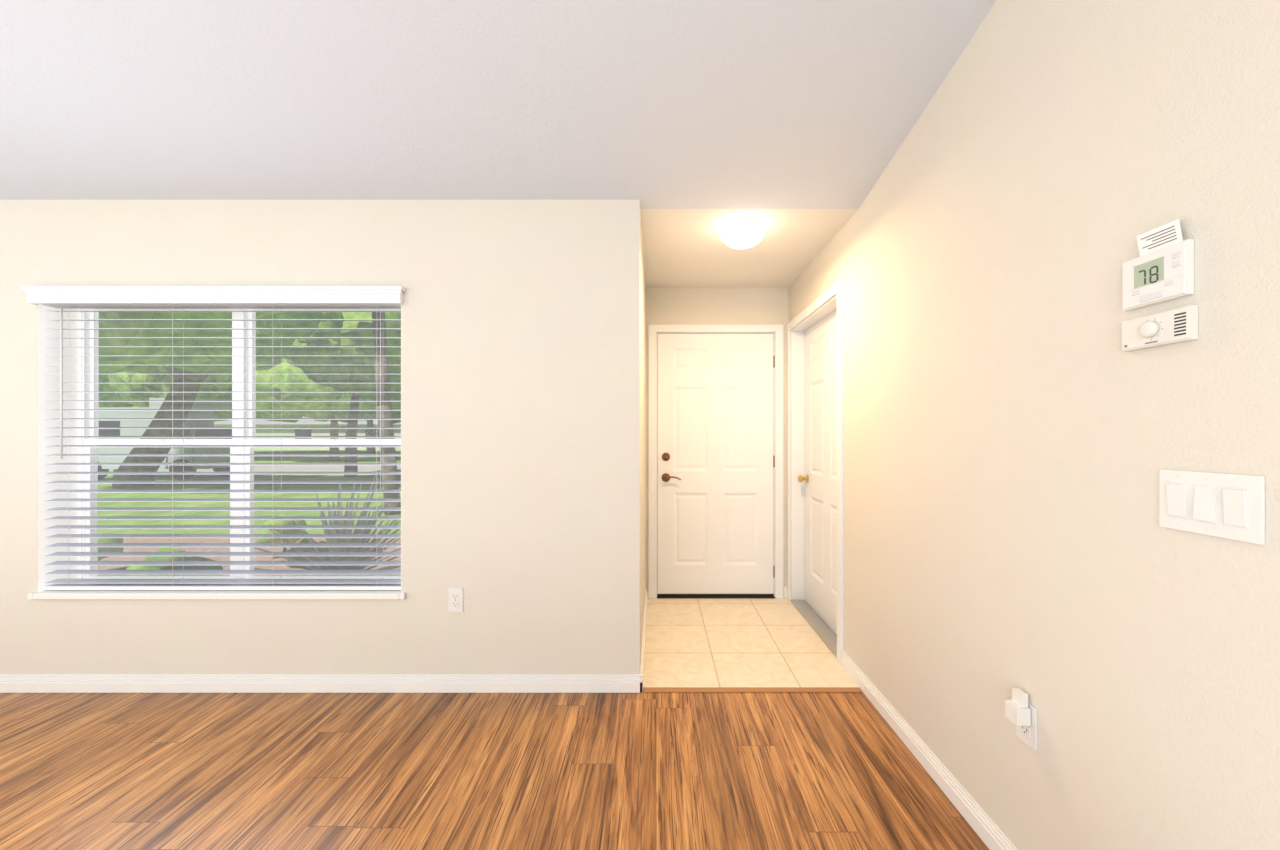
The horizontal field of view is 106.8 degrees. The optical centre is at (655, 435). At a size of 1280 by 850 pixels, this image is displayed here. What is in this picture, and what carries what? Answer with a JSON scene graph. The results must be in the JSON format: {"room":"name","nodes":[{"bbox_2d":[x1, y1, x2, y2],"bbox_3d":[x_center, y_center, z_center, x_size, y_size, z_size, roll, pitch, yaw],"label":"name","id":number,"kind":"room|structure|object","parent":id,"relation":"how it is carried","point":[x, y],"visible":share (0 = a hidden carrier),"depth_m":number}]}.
{"room":"empty living room","nodes":[
{"label":"empty living room","id":0,"kind":"room"},
{"bbox_2d":[0,200,640,673],"bbox_3d":[-2.490,-0.200,2.445,4.820,3.100,0.250,0,0,0],"label":"wall","id":1,"kind":"structure","parent":0,"point":[522,422],"depth_m":2.32},
{"bbox_2d":[28,590,405,598],"bbox_3d":[-2.132,0.780,2.395,1.825,0.030,0.190,0,0,0],"label":"window sill","id":2,"kind":"structure","parent":1,"relation":"attached to","point":[222,594],"depth_m":2.30},
{"bbox_2d":[80,309,400,578],"bbox_3d":[-2.132,0.040,2.516,1.773,1.448,0.068,0,0,0],"label":"window","id":3,"kind":"structure","parent":1,"relation":"in","point":[243,367],"depth_m":2.50},
{"bbox_2d":[21,286,405,589],"bbox_3d":[-2.132,0.022,2.337,1.823,1.477,0.117,0,0,0],"label":"window blinds","id":4,"kind":"object","parent":3,"relation":"attached to","point":[61,298],"visible":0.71,"depth_m":2.35},
{"bbox_2d":[448,588,462,611],"bbox_3d":[-0.977,0.802,2.316,0.070,0.114,0.007,0,0,0],"label":"outlet","id":5,"kind":"object","parent":1,"relation":"attached to","point":[455,599],"visible":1,"depth_m":2.31},
{"bbox_2d":[0,674,642,692],"bbox_3d":[-2.333,1.208,2.312,4.535,0.084,0.015,0,0,0],"label":"baseboard","id":6,"kind":"structure","parent":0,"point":[320,683],"depth_m":2.31},
{"bbox_2d":[0,692,988,849],"bbox_3d":[-1.860,1.310,-0.684,6.080,0.120,6.032,0,0,0],"label":"floor","id":7,"kind":"structure","parent":0,"point":[522,771],"depth_m":1.75},
{"bbox_2d":[643,687,862,691],"bbox_3d":[0.470,1.247,2.328,1.096,0.006,0.040,0,0,0],"label":"threshold strip","id":8,"kind":"object","parent":7,"relation":"on","point":[751,689],"depth_m":2.33},
{"bbox_2d":[0,0,996,287],"bbox_3d":[-1.860,-1.727,0.105,6.080,1.173,7.610,0,0,0],"label":"ceiling","id":9,"kind":"structure","parent":0,"point":[735,104],"depth_m":1.78},
{"bbox_2d":[721,217,764,248],"bbox_3d":[0.470,-1.081,2.575,0.232,0.116,0.232,0,0,0],"label":"flush-mount light","id":10,"kind":"object","parent":9,"relation":"attached to","point":[742,232],"visible":1,"depth_m":2.50},
{"bbox_2d":[641,229,645,646],"bbox_3d":[-0.140,-0.200,3.215,0.120,3.100,1.290,0,0,0],"label":"wall","id":11,"kind":"structure","parent":0,"point":[643,437],"depth_m":3.04},
{"bbox_2d":[640,588,647,691],"bbox_3d":[-0.072,1.208,2.982,0.015,0.084,1.355,0,0,0],"label":"baseboard","id":12,"kind":"structure","parent":11,"relation":"attached to","point":[643,639],"depth_m":2.76},
{"bbox_2d":[646,288,787,597],"bbox_3d":[0.470,-0.200,3.760,1.100,3.100,0.200,0,0,0],"label":"wall","id":13,"kind":"structure","parent":0,"point":[716,306],"depth_m":3.66},
{"bbox_2d":[648,325,782,597],"bbox_3d":[0.460,0.200,3.698,1.036,2.099,0.163,0,0,0],"label":"front door","id":14,"kind":"structure","parent":13,"relation":"in","point":[715,461],"depth_m":3.67},
{"bbox_2d":[784,587,786,597],"bbox_3d":[1.001,1.208,3.652,0.036,0.084,0.015,0,0,0],"label":"baseboard","id":15,"kind":"structure","parent":13,"relation":"attached to","point":[785,592],"depth_m":3.65},
{"bbox_2d":[643,598,857,686],"bbox_3d":[0.490,1.310,3.096,1.380,0.120,1.528,0,0,0],"label":"floor","id":16,"kind":"structure","parent":0,"point":[734,642],"depth_m":2.80},
{"bbox_2d":[788,0,1279,849],"bbox_3d":[1.100,-0.800,0.080,0.160,4.300,7.560,0,0,0],"label":"wall","id":17,"kind":"structure","parent":0,"point":[1020,428],"depth_m":1.16},
{"bbox_2d":[786,279,843,664],"bbox_3d":[1.091,0.199,3.119,0.175,2.101,1.077,0,0,0],"label":"door","id":18,"kind":"structure","parent":17,"relation":"in","point":[815,460],"depth_m":3.27},
{"bbox_2d":[842,651,1017,849],"bbox_3d":[1.012,1.208,-0.412,0.015,0.084,5.975,0,0,0],"label":"baseboard","id":19,"kind":"structure","parent":17,"relation":"attached to","point":[986,829],"depth_m":1.72},
{"bbox_2d":[1005,688,1036,751],"bbox_3d":[0.997,0.774,1.305,0.044,0.142,0.070,0,0,0],"label":"outlet","id":20,"kind":"object","parent":17,"relation":"attached to","point":[1020,712],"visible":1,"depth_m":1.29},
{"bbox_2d":[1123,219,1193,310],"bbox_3d":[1.010,-0.342,0.962,0.018,0.148,0.124,0,0,0],"label":"thermostat","id":21,"kind":"object","parent":17,"relation":"attached to","point":[1160,269],"visible":1,"depth_m":0.95},
{"bbox_2d":[1122,305,1197,351],"bbox_3d":[1.004,-0.213,0.959,0.030,0.064,0.132,0,0,0],"label":"thermostat","id":22,"kind":"object","parent":17,"relation":"attached to","point":[1177,325],"depth_m":0.94},
{"bbox_2d":[1159,469,1264,544],"bbox_3d":[1.013,0.126,0.876,0.012,0.115,0.162,0,0,0],"label":"switch plate","id":23,"kind":"object","parent":17,"relation":"attached to","point":[1227,506],"visible":1,"depth_m":0.86},
{"label":"outside","id":24,"kind":"structure","parent":0,"visible":0},
{"bbox_2d":[98,450,400,533],"bbox_3d":[-50.000,1.800,61.285,180.000,0.300,117.430,0,0,0],"label":"lawn","id":25,"kind":"structure","parent":24,"point":[304,477],"depth_m":13.06},
{"bbox_2d":[98,398,231,479],"bbox_3d":[-19.000,0.120,18.250,5.200,3.000,1.940,0,0,0],"label":"van","id":26,"kind":"object","parent":25,"relation":"on","point":[188,423],"depth_m":17.32},
{"bbox_2d":[98,538,400,569],"bbox_3d":[-8.200,1.629,5.095,15.600,0.038,5.010,0,0,0],"label":"mulch bed","id":27,"kind":"object","parent":25,"relation":"on","point":[192,549],"depth_m":6.65},
{"bbox_2d":[98,514,330,569],"bbox_3d":[-5.532,1.270,5.220,9.914,0.680,3.354,0,0,0],"label":"shrubs","id":28,"kind":"object","parent":27,"relation":"on","point":[193,558],"depth_m":5.01},
{"bbox_2d":[221,475,400,569],"bbox_3d":[-2.490,0.957,3.759,1.630,1.306,1.692,0,0,0],"label":"yucca","id":29,"kind":"object","parent":27,"relation":"on","point":[346,540],"depth_m":3.79},
{"bbox_2d":[99,312,400,513],"bbox_3d":[-41.099,-7.656,47.804,117.017,18.551,79.386,0,0,0],"label":"trees","id":30,"kind":"object","parent":25,"relation":"on","point":[223,378],"depth_m":15.32},
{"bbox_2d":[109,465,400,471],"bbox_3d":[-50.000,1.634,24.000,180.000,0.028,7.000,0,0,0],"label":"road","id":31,"kind":"structure","parent":25,"relation":"on","point":[269,468],"depth_m":23.32},
{"bbox_2d":[214,416,400,449],"bbox_3d":[-37.000,-0.800,59.000,31.200,4.899,11.200,0,0,0],"label":"house","id":32,"kind":"structure","parent":25,"relation":"on","point":[299,432],"depth_m":54.00}
]}

